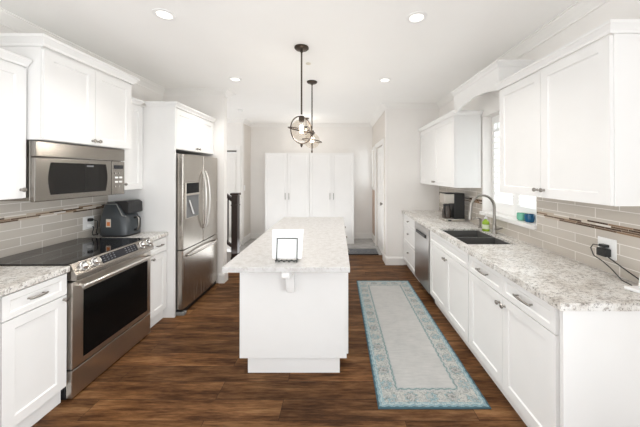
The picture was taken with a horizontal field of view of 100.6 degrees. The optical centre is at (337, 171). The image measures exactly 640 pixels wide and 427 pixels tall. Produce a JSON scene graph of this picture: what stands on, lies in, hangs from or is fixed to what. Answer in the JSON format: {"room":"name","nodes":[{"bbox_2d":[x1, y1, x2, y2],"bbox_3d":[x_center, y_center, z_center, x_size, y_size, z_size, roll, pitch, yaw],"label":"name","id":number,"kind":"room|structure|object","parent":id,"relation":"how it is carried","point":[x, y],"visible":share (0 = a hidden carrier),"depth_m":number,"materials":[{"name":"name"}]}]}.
{"room":"kitchen","nodes":[
{"label":"kitchen","id":0,"kind":"room"},
{"bbox_2d":[0,25,162,257],"bbox_3d":[-2.506,0.192,0.409,0.108,2.700,6.820,0,0,0],"label":"wall","id":1,"kind":"structure","parent":0,"point":[16,237],"depth_m":2.24,"materials":[{"name":"white paint"}]},
{"bbox_2d":[0,48,31,199],"bbox_3d":[-2.247,-0.287,1.361,0.408,0.925,0.819,0,0,0],"label":"upper cabinet","id":2,"kind":"object","parent":1,"relation":"attached to","point":[13,77],"visible":1,"depth_m":1.70,"materials":[{"name":"paint"}]},
{"bbox_2d":[0,203,105,223],"bbox_3d":[-2.456,0.351,1.713,0.008,0.050,2.230,0,0,0],"label":"trim","id":3,"kind":"structure","parent":1,"relation":"attached to","point":[4,219],"depth_m":2.24,"materials":[{"name":"tile"}]},
{"bbox_2d":[0,33,139,148],"bbox_3d":[-2.191,-0.559,2.158,0.520,0.690,0.850,0,0,0],"label":"upper cabinet","id":4,"kind":"object","parent":1,"relation":"attached to","point":[69,101],"visible":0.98,"depth_m":1.97,"materials":[{"name":"paint"}]},
{"bbox_2d":[0,140,124,201],"bbox_3d":[-2.240,-0.001,2.155,0.421,0.420,0.750,0,0,0],"label":"microwave","id":5,"kind":"object","parent":4,"relation":"attached to","point":[54,171],"visible":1,"depth_m":2.01,"materials":[{"name":"silver metal"}]},
{"bbox_2d":[83,215,93,229],"bbox_3d":[-2.449,0.501,2.600,0.005,0.125,0.115,0,0,0],"label":"wall outlet","id":6,"kind":"object","parent":1,"relation":"attached to","point":[85,222],"visible":0.82,"depth_m":2.58,"materials":[{"name":"white plastic"}]},
{"bbox_2d":[87,218,97,233],"bbox_3d":[-2.412,0.541,2.608,0.079,0.167,0.040,0,0,-27],"label":"plug","id":7,"kind":"object","parent":6,"relation":"attached to","point":[88,219],"visible":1,"depth_m":2.60,"materials":[{"name":"black plastic"}]},
{"bbox_2d":[87,224,97,235],"bbox_3d":[-2.406,0.570,2.600,0.078,0.112,0.040,0,0,0],"label":"plug","id":8,"kind":"object","parent":6,"relation":"attached to","point":[88,225],"visible":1,"depth_m":2.58,"materials":[{"name":"white plastic"}]},
{"bbox_2d":[0,8,235,97],"bbox_3d":[-1.984,-1.119,0.462,0.952,0.078,6.912,0,0,0],"label":"trim","id":9,"kind":"structure","parent":1,"relation":"attached to","point":[9,20],"depth_m":2.86,"materials":[{"name":"paint"}]},
{"bbox_2d":[121,96,143,189],"bbox_3d":[-2.247,-0.280,2.684,0.408,0.925,0.283,0,0,0],"label":"upper cabinet","id":10,"kind":"object","parent":1,"relation":"attached to","point":[133,178],"visible":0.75,"depth_m":2.73,"materials":[{"name":"paint"}]},
{"bbox_2d":[163,96,226,282],"bbox_3d":[-2.030,0.210,3.769,0.860,2.700,0.100,0,0,0],"label":"wall","id":11,"kind":"structure","parent":0,"point":[215,107],"depth_m":3.72,"materials":[{"name":"paint"}]},
{"bbox_2d":[218,273,227,282],"bbox_3d":[-2.023,1.492,3.762,0.874,0.135,0.128,0,0,0],"label":"baseboard","id":12,"kind":"structure","parent":11,"relation":"attached to","point":[222,277],"depth_m":3.70,"materials":[{"name":"paint"}]},
{"bbox_2d":[227,123,243,237],"bbox_3d":[-2.830,0.220,5.769,1.540,2.700,0.100,0,0,0],"label":"wall","id":13,"kind":"structure","parent":0,"point":[235,131],"depth_m":5.72,"materials":[{"name":"paint"}]},
{"bbox_2d":[227,150,236,236],"bbox_3d":[-2.553,0.550,5.752,0.725,2.016,0.050,0,0,0],"label":"door","id":14,"kind":"structure","parent":13,"relation":"in","point":[231,154],"depth_m":5.74,"materials":[{"name":"paint"}]},
{"bbox_2d":[227,146,240,236],"bbox_3d":[-2.553,0.505,5.708,0.905,2.130,0.018,0,0,0],"label":"trim","id":15,"kind":"structure","parent":13,"relation":"attached to","point":[238,148],"depth_m":5.70,"materials":[{"name":"paint"}]},
{"bbox_2d":[244,124,250,236],"bbox_3d":[-2.110,0.222,6.029,0.100,2.700,0.420,0,0,0],"label":"wall","id":16,"kind":"structure","parent":0,"point":[247,130],"depth_m":6.03,"materials":[{"name":"paint"}]},
{"bbox_2d":[31,239,526,426],"bbox_3d":[-0.797,1.599,1.612,5.606,0.100,9.440,0,0,0],"label":"floor","id":17,"kind":"structure","parent":0,"point":[189,370],"depth_m":1.91,"materials":[{"name":"brown wood"}]},
{"bbox_2d":[0,273,69,426],"bbox_3d":[-2.117,1.111,1.607,0.667,0.875,0.349,0,0,0],"label":"base cabinet","id":18,"kind":"object","parent":17,"relation":"on","point":[33,319],"visible":0.99,"depth_m":1.59,"materials":[{"name":"paint"}]},
{"bbox_2d":[0,237,154,399],"bbox_3d":[-2.087,1.089,2.169,0.722,0.923,0.763,0,0,0],"label":"range","id":19,"kind":"object","parent":17,"relation":"on","point":[108,279],"visible":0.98,"depth_m":2.04,"materials":[{"name":"silver metal"}]},
{"bbox_2d":[0,238,144,265],"bbox_3d":[-2.137,0.641,2.173,0.622,0.011,0.759,0,0,0],"label":"cooktop","id":20,"kind":"object","parent":19,"relation":"in","point":[74,252],"depth_m":2.05,"materials":[{"name":"black glass"}]},
{"bbox_2d":[150,236,166,327],"bbox_3d":[-2.117,1.117,2.693,0.667,0.875,0.252,0,0,0],"label":"base cabinet","id":21,"kind":"object","parent":17,"relation":"on","point":[158,277],"visible":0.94,"depth_m":2.70,"materials":[{"name":"paint"}]},
{"bbox_2d":[86,232,167,240],"bbox_3d":[-2.127,0.659,2.694,0.647,0.038,0.258,0,0,0],"label":"countertop","id":22,"kind":"structure","parent":21,"relation":"on","point":[152,235],"depth_m":2.65,"materials":[{"name":"stone"}]},
{"bbox_2d":[100,199,142,236],"bbox_3d":[-2.173,0.465,2.685,0.341,0.348,0.238,0,0,0],"label":"air fryer","id":23,"kind":"object","parent":22,"relation":"on","point":[118,218],"visible":1,"depth_m":2.59,"materials":[{"name":"black plastic"}]},
{"bbox_2d":[108,101,215,317],"bbox_3d":[-2.079,0.408,3.251,0.745,2.296,0.923,0,0,0],"label":"cabinet","id":24,"kind":"object","parent":17,"relation":"on","point":[168,130],"visible":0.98,"depth_m":2.83,"materials":[{"name":"paint"}]},
{"bbox_2d":[175,153,216,315],"bbox_3d":[-2.012,0.679,3.273,0.836,1.754,0.826,0,0,0],"label":"refrigerator","id":25,"kind":"object","parent":17,"relation":"on","point":[196,176],"visible":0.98,"depth_m":3.09,"materials":[{"name":"grey metal"}]},
{"bbox_2d":[227,193,240,259],"bbox_3d":[-2.143,0.650,4.397,1.021,1.824,0.136,0,0,0],"label":"stair railing","id":26,"kind":"object","parent":17,"relation":"on","point":[234,198],"visible":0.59,"depth_m":4.35,"materials":[{"name":"black wood"}]},
{"bbox_2d":[265,153,309,231],"bbox_3d":[-1.102,0.582,5.968,0.966,1.978,0.499,0,0,0],"label":"wardrobe","id":27,"kind":"object","parent":17,"relation":"on","point":[287,175],"visible":0.84,"depth_m":5.75,"materials":[{"name":"laminate"}]},
{"bbox_2d":[240,226,348,372],"bbox_3d":[-0.321,1.117,2.767,0.862,0.875,1.954,0,0,0],"label":"kitchen island","id":28,"kind":"object","parent":17,"relation":"on","point":[290,322],"visible":0.54,"depth_m":2.02,"materials":[{"name":"paint"}]},
{"bbox_2d":[222,217,349,272],"bbox_3d":[-0.346,0.659,2.769,0.852,0.038,2.015,0,0,0],"label":"island countertop","id":29,"kind":"structure","parent":28,"relation":"on","point":[324,250],"depth_m":2.11,"materials":[{"name":"stone"}]},
{"bbox_2d":[275,238,297,262],"bbox_3d":[-0.363,0.555,1.934,0.158,0.162,0.173,0,0,0],"label":"easel","id":30,"kind":"object","parent":29,"relation":"on","point":[276,260],"visible":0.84,"depth_m":1.87,"materials":[{"name":"grey metal"}]},
{"bbox_2d":[272,229,303,258],"bbox_3d":[-0.362,0.519,1.907,0.224,0.197,0.046,0,0,0],"label":"booklet","id":31,"kind":"object","parent":30,"relation":"on","point":[286,248],"visible":1,"depth_m":1.90,"materials":[{"name":"white paper"}]},
{"bbox_2d":[310,153,353,243],"bbox_3d":[-0.135,0.582,5.968,0.966,1.978,0.499,0,0,0],"label":"wardrobe","id":32,"kind":"object","parent":17,"relation":"on","point":[331,174],"visible":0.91,"depth_m":5.75,"materials":[{"name":"laminate"}]},
{"bbox_2d":[348,249,378,254],"bbox_3d":[0.207,1.558,5.163,1.115,0.018,0.378,0,0,0],"label":"door mat","id":33,"kind":"object","parent":17,"relation":"on","point":[351,251],"visible":0.55,"depth_m":5.08,"materials":[{"name":"grey fabric"}]},
{"bbox_2d":[403,214,419,281],"bbox_3d":[1.379,1.124,4.089,0.635,0.875,0.698,0,0,0],"label":"base cabinet","id":34,"kind":"object","parent":17,"relation":"on","point":[408,223],"visible":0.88,"depth_m":4.07,"materials":[{"name":"paint"}]},
{"bbox_2d":[356,281,490,408],"bbox_3d":[0.631,1.550,2.748,0.738,0.008,2.047,0,0,0],"label":"runner rug","id":35,"kind":"object","parent":17,"relation":"on","point":[414,365],"visible":1,"depth_m":2.22,"materials":[{"name":"beige fabric"}]},
{"bbox_2d":[415,221,434,301],"bbox_3d":[1.380,1.121,3.445,0.628,0.873,0.581,0,0,0],"label":"dishwasher","id":36,"kind":"object","parent":17,"relation":"on","point":[422,234],"visible":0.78,"depth_m":3.38,"materials":[{"name":"silver metal"}]},
{"bbox_2d":[430,231,475,356],"bbox_3d":[1.379,1.117,2.684,0.635,0.875,0.929,0,0,0],"label":"base cabinet","id":37,"kind":"object","parent":17,"relation":"on","point":[449,264],"visible":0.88,"depth_m":2.57,"materials":[{"name":"paint"}]},
{"bbox_2d":[469,255,639,426],"bbox_3d":[1.375,1.112,1.750,0.643,0.875,0.931,0,0,0],"label":"base cabinet","id":38,"kind":"object","parent":17,"relation":"on","point":[554,367],"visible":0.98,"depth_m":1.34,"materials":[{"name":"paint"}]},
{"bbox_2d":[402,210,639,310],"bbox_3d":[1.383,0.660,2.859,0.629,0.038,3.173,0,0,0],"label":"countertop","id":39,"kind":"structure","parent":38,"relation":"on","point":[564,283],"depth_m":1.67,"materials":[{"name":"stone"}]},
{"bbox_2d":[439,192,464,221],"bbox_3d":[1.500,0.460,3.495,0.260,0.368,0.194,0,0,0],"label":"coffee maker","id":40,"kind":"object","parent":39,"relation":"on","point":[456,200],"visible":0.95,"depth_m":3.40,"materials":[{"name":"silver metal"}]},
{"bbox_2d":[442,204,450,217],"bbox_3d":[1.427,0.516,3.482,0.127,0.185,0.147,0,0,0],"label":"coffee carafe","id":41,"kind":"object","parent":40,"relation":"on","point":[446,211],"visible":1,"depth_m":3.45,"materials":[{"name":"clear glass"}]},
{"bbox_2d":[442,230,509,243],"bbox_3d":[1.355,0.755,2.654,0.432,0.193,0.647,0,0,0],"label":"sink","id":42,"kind":"object","parent":39,"relation":"in","point":[466,236],"visible":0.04,"depth_m":2.65,"materials":[{"name":"grey"}]},
{"bbox_2d":[473,217,481,227],"bbox_3d":[1.595,0.581,3.027,0.103,0.120,0.044,0,0,0],"label":"soap dispenser","id":43,"kind":"object","parent":39,"relation":"on","point":[480,219],"visible":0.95,"depth_m":3.02,"materials":[{"name":"silver metal"}]},
{"bbox_2d":[468,194,502,233],"bbox_3d":[1.490,0.433,2.692,0.313,0.413,0.153,0,0,0],"label":"kitchen faucet","id":44,"kind":"object","parent":39,"relation":"on","point":[494,226],"visible":1,"depth_m":2.72,"materials":[{"name":"silver metal"}]},
{"bbox_2d":[481,213,489,231],"bbox_3d":[1.598,0.546,2.865,0.072,0.188,0.072,0,0,45],"label":"soap bottle","id":45,"kind":"object","parent":39,"relation":"on","point":[485,223],"visible":1,"depth_m":2.84,"materials":[{"name":"green plastic"}]},
{"bbox_2d":[624,277,639,293],"bbox_3d":[1.618,0.583,1.385,0.144,0.100,0.097,0,0,0],"label":"charging stand","id":46,"kind":"object","parent":39,"relation":"on","point":[636,289],"visible":1,"depth_m":1.41,"materials":[{"name":"white plastic"}]},
{"bbox_3d":[-2.117,1.108,1.022,0.667,0.875,0.813,0,0,0],"label":"base cabinet","id":47,"kind":"object","parent":17,"relation":"on","visible":0},
{"bbox_2d":[0,266,69,296],"bbox_3d":[-2.127,0.651,1.202,0.647,0.038,1.170,0,0,0],"label":"countertop","id":48,"kind":"structure","parent":47,"relation":"on","point":[12,278],"depth_m":1.63,"materials":[{"name":"stone"}]},
{"bbox_2d":[0,0,577,122],"bbox_3d":[-0.772,-1.202,1.626,5.656,0.100,9.440,0,0,0],"label":"ceiling","id":49,"kind":"structure","parent":0,"point":[353,45],"depth_m":2.32,"materials":[{"name":"paint"}]},
{"bbox_2d":[151,8,176,20],"bbox_3d":[-1.270,-1.146,1.939,0.156,0.007,0.156,0,0,0],"label":"recessed light","id":50,"kind":"object","parent":49,"relation":"in","point":[164,14],"visible":1,"depth_m":1.93,"materials":[{"name":"white plastic"}]},
{"bbox_2d":[228,77,241,81],"bbox_3d":[-1.270,-1.139,3.276,0.156,0.007,0.156,0,0,0],"label":"recessed light","id":51,"kind":"object","parent":49,"relation":"in","point":[236,79],"visible":1,"depth_m":3.27,"materials":[{"name":"white plastic"}]},
{"bbox_2d":[288,44,314,146],"bbox_3d":[-0.336,-0.685,2.444,0.251,0.924,0.252,0,0,0],"label":"pendant light","id":52,"kind":"object","parent":49,"relation":"hanging from","point":[301,48],"visible":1,"depth_m":2.43,"materials":[{"name":"black metal"}]},
{"bbox_2d":[299,116,303,122],"bbox_3d":[-0.336,-0.484,2.443,0.052,0.055,0.051,0,0,0],"label":"socket","id":53,"kind":"object","parent":52,"relation":"attached to","point":[301,118],"depth_m":2.42,"materials":[{"name":"black metal"}]},
{"bbox_2d":[302,80,321,152],"bbox_3d":[-0.330,-0.688,3.364,0.254,0.908,0.259,0,0,0],"label":"pendant light","id":54,"kind":"object","parent":49,"relation":"hanging from","point":[311,82],"visible":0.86,"depth_m":3.36,"materials":[{"name":"black metal"}]},
{"bbox_2d":[379,78,390,81],"bbox_3d":[0.586,-1.139,3.306,0.156,0.007,0.156,0,0,0],"label":"recessed light","id":55,"kind":"object","parent":49,"relation":"in","point":[381,79],"visible":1,"depth_m":3.31,"materials":[{"name":"white plastic"}]},
{"bbox_2d":[406,11,426,23],"bbox_3d":[0.585,-1.146,1.976,0.156,0.007,0.156,0,0,0],"label":"recessed light","id":56,"kind":"object","parent":49,"relation":"in","point":[418,16],"visible":1,"depth_m":1.97,"materials":[{"name":"white plastic"}]},
{"bbox_2d":[250,127,371,232],"bbox_3d":[-0.605,0.223,6.289,3.110,2.700,0.100,0,0,0],"label":"wall","id":57,"kind":"structure","parent":0,"point":[356,140],"depth_m":6.24,"materials":[{"name":"paint"}]},
{"bbox_2d":[241,233,374,244],"bbox_3d":[-0.642,1.504,5.965,2.905,0.135,0.534,0,0,0],"label":"baseboard","id":58,"kind":"structure","parent":57,"relation":"attached to","point":[249,236],"depth_m":6.22,"materials":[{"name":"paint"}]},
{"bbox_2d":[372,111,384,253],"bbox_3d":[0.880,0.218,5.404,0.140,2.700,1.670,0,0,0],"label":"wall","id":59,"kind":"structure","parent":0,"point":[378,130],"depth_m":5.30,"materials":[{"name":"paint"}]},
{"bbox_2d":[372,190,374,234],"bbox_3d":[0.804,0.916,6.005,0.012,0.990,0.300,0,0,0],"label":"trim","id":60,"kind":"structure","parent":59,"relation":"attached to","point":[373,191],"depth_m":5.96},
{"bbox_2d":[372,146,374,189],"bbox_3d":[0.802,-0.079,6.011,0.016,0.960,0.400,0,0,0],"label":"trim","id":61,"kind":"structure","parent":59,"relation":"attached to","point":[373,148],"depth_m":5.93,"materials":[{"name":"paint"}]},
{"bbox_2d":[375,138,383,260],"bbox_3d":[0.801,0.492,5.168,0.018,2.150,1.080,0,0,0],"label":"trim","id":62,"kind":"structure","parent":59,"relation":"attached to","point":[381,142],"depth_m":4.72,"materials":[{"name":"paint"}]},
{"bbox_2d":[377,147,382,253],"bbox_3d":[0.820,0.537,5.167,0.121,2.036,0.876,0,0,0],"label":"door","id":63,"kind":"structure","parent":59,"relation":"in","point":[379,150],"depth_m":5.21,"materials":[{"name":"paint"}]},
{"bbox_2d":[385,109,438,264],"bbox_3d":[1.258,0.214,4.509,0.896,2.700,0.120,0,0,0],"label":"wall","id":64,"kind":"structure","parent":0,"point":[404,190],"depth_m":4.45,"materials":[{"name":"paint"}]},
{"bbox_2d":[384,254,403,264],"bbox_3d":[0.948,1.496,4.520,0.304,0.135,0.184,0,0,0],"label":"baseboard","id":65,"kind":"structure","parent":64,"relation":"attached to","point":[387,260],"depth_m":4.43,"materials":[{"name":"paint"}]},
{"bbox_2d":[439,0,639,283],"bbox_3d":[1.827,0.194,0.784,0.258,2.700,7.570,0,0,0],"label":"wall","id":66,"kind":"structure","parent":0,"point":[569,240],"depth_m":1.95,"materials":[{"name":"white paint"}]},
{"bbox_2d":[227,0,609,126],"bbox_3d":[0.750,-1.109,2.391,4.091,0.078,10.207,0,0,-31],"label":"trim","id":67,"kind":"structure","parent":66,"relation":"attached to","point":[579,9],"depth_m":2.44,"materials":[{"name":"paint"}]},
{"bbox_2d":[418,110,482,187],"bbox_3d":[1.522,-0.261,3.776,0.365,0.913,1.341,0,0,0],"label":"upper cabinet","id":68,"kind":"object","parent":66,"relation":"attached to","point":[450,149],"visible":1,"depth_m":3.19,"materials":[{"name":"paint"}]},
{"bbox_2d":[451,60,536,113],"bbox_3d":[1.524,-0.814,2.689,0.362,0.257,0.906,0,0,0],"label":"window valance","id":69,"kind":"object","parent":66,"relation":"attached to","point":[484,82],"visible":0.81,"depth_m":2.44,"materials":[{"name":"paint"}]},
{"bbox_2d":[479,123,536,229],"bbox_3d":[1.798,-0.074,2.703,0.255,1.144,0.865,0,0,0],"label":"window","id":70,"kind":"structure","parent":66,"relation":"in","point":[507,218],"depth_m":2.67,"materials":[{"name":"paint"}]},
{"bbox_2d":[492,115,515,216],"bbox_3d":[1.826,-0.088,2.910,0.060,1.103,0.411,0,0,0],"label":"plantation shutter","id":71,"kind":"object","parent":70,"relation":"attached to","point":[504,201],"visible":0.48,"depth_m":3.02,"materials":[{"name":"white wood"}]},
{"bbox_2d":[517,212,524,220],"bbox_3d":[1.751,0.429,2.523,0.086,0.067,0.086,0,0,0],"label":"cup","id":72,"kind":"object","parent":70,"relation":"on","point":[520,216],"visible":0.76,"depth_m":2.50,"materials":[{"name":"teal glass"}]},
{"bbox_2d":[516,194,535,221],"bbox_3d":[1.826,-0.090,2.495,0.060,1.103,0.410,0,0,0],"label":"plantation shutter","id":73,"kind":"object","parent":70,"relation":"attached to","point":[528,204],"visible":0.1,"depth_m":2.56,"materials":[{"name":"white wood"}]},
{"bbox_2d":[524,213,534,222],"bbox_3d":[1.751,0.425,2.423,0.080,0.073,0.080,0,0,0],"label":"cup","id":74,"kind":"object","parent":70,"relation":"on","point":[530,218],"visible":1,"depth_m":2.40,"materials":[{"name":"blue ceramic"}]},
{"bbox_2d":[439,192,639,237],"bbox_3d":[1.702,0.356,2.673,0.008,0.050,3.550,0,0,0],"label":"trim","id":75,"kind":"structure","parent":66,"relation":"attached to","point":[633,232],"depth_m":1.79,"materials":[{"name":"tile"}]},
{"bbox_2d":[495,19,639,205],"bbox_3d":[1.522,-0.285,1.782,0.365,0.925,0.962,0,0,0],"label":"upper cabinet","id":76,"kind":"object","parent":66,"relation":"attached to","point":[569,130],"visible":1,"depth_m":1.52,"materials":[{"name":"paint"}]},
{"bbox_2d":[598,236,616,260],"bbox_3d":[1.693,0.481,1.669,0.008,0.125,0.116,0,0,0],"label":"wall outlet","id":77,"kind":"object","parent":66,"relation":"attached to","point":[612,243],"visible":0.7,"depth_m":1.64,"materials":[{"name":"white plastic"}]},
{"bbox_2d":[608,243,612,254],"bbox_3d":[1.690,0.481,1.643,0.002,0.069,0.034,0,0,0],"label":"socket","id":78,"kind":"object","parent":77,"relation":"attached to","point":[610,244],"depth_m":1.64,"materials":[{"name":"white plastic"}]},
{"bbox_2d":[590,244,631,285],"bbox_3d":[1.659,0.545,1.595,0.053,0.176,0.261,0,0,4],"label":"plug","id":79,"kind":"object","parent":77,"relation":"attached to","point":[600,245],"visible":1,"depth_m":1.65,"materials":[{"name":"black plastic"}]},
{"bbox_2d":[596,247,638,279],"bbox_3d":[1.669,0.548,1.570,0.039,0.136,0.250,0,0,0],"label":"power adapter","id":80,"kind":"object","parent":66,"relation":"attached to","point":[601,251],"visible":1,"depth_m":1.64,"materials":[{"name":"black plastic"}]},
{"bbox_3d":[-2.815,1.026,5.070,1.530,1.080,1.050,0,0,0],"label":"stairs","id":81,"kind":"structure","parent":0,"visible":0},
{"bbox_2d":[227,245,230,262],"bbox_3d":[-2.200,1.131,4.494,0.800,0.864,0.080,0,0,0],"label":"trim","id":82,"kind":"structure","parent":81,"relation":"attached to","point":[228,247],"depth_m":4.45,"materials":[{"name":"paint"}]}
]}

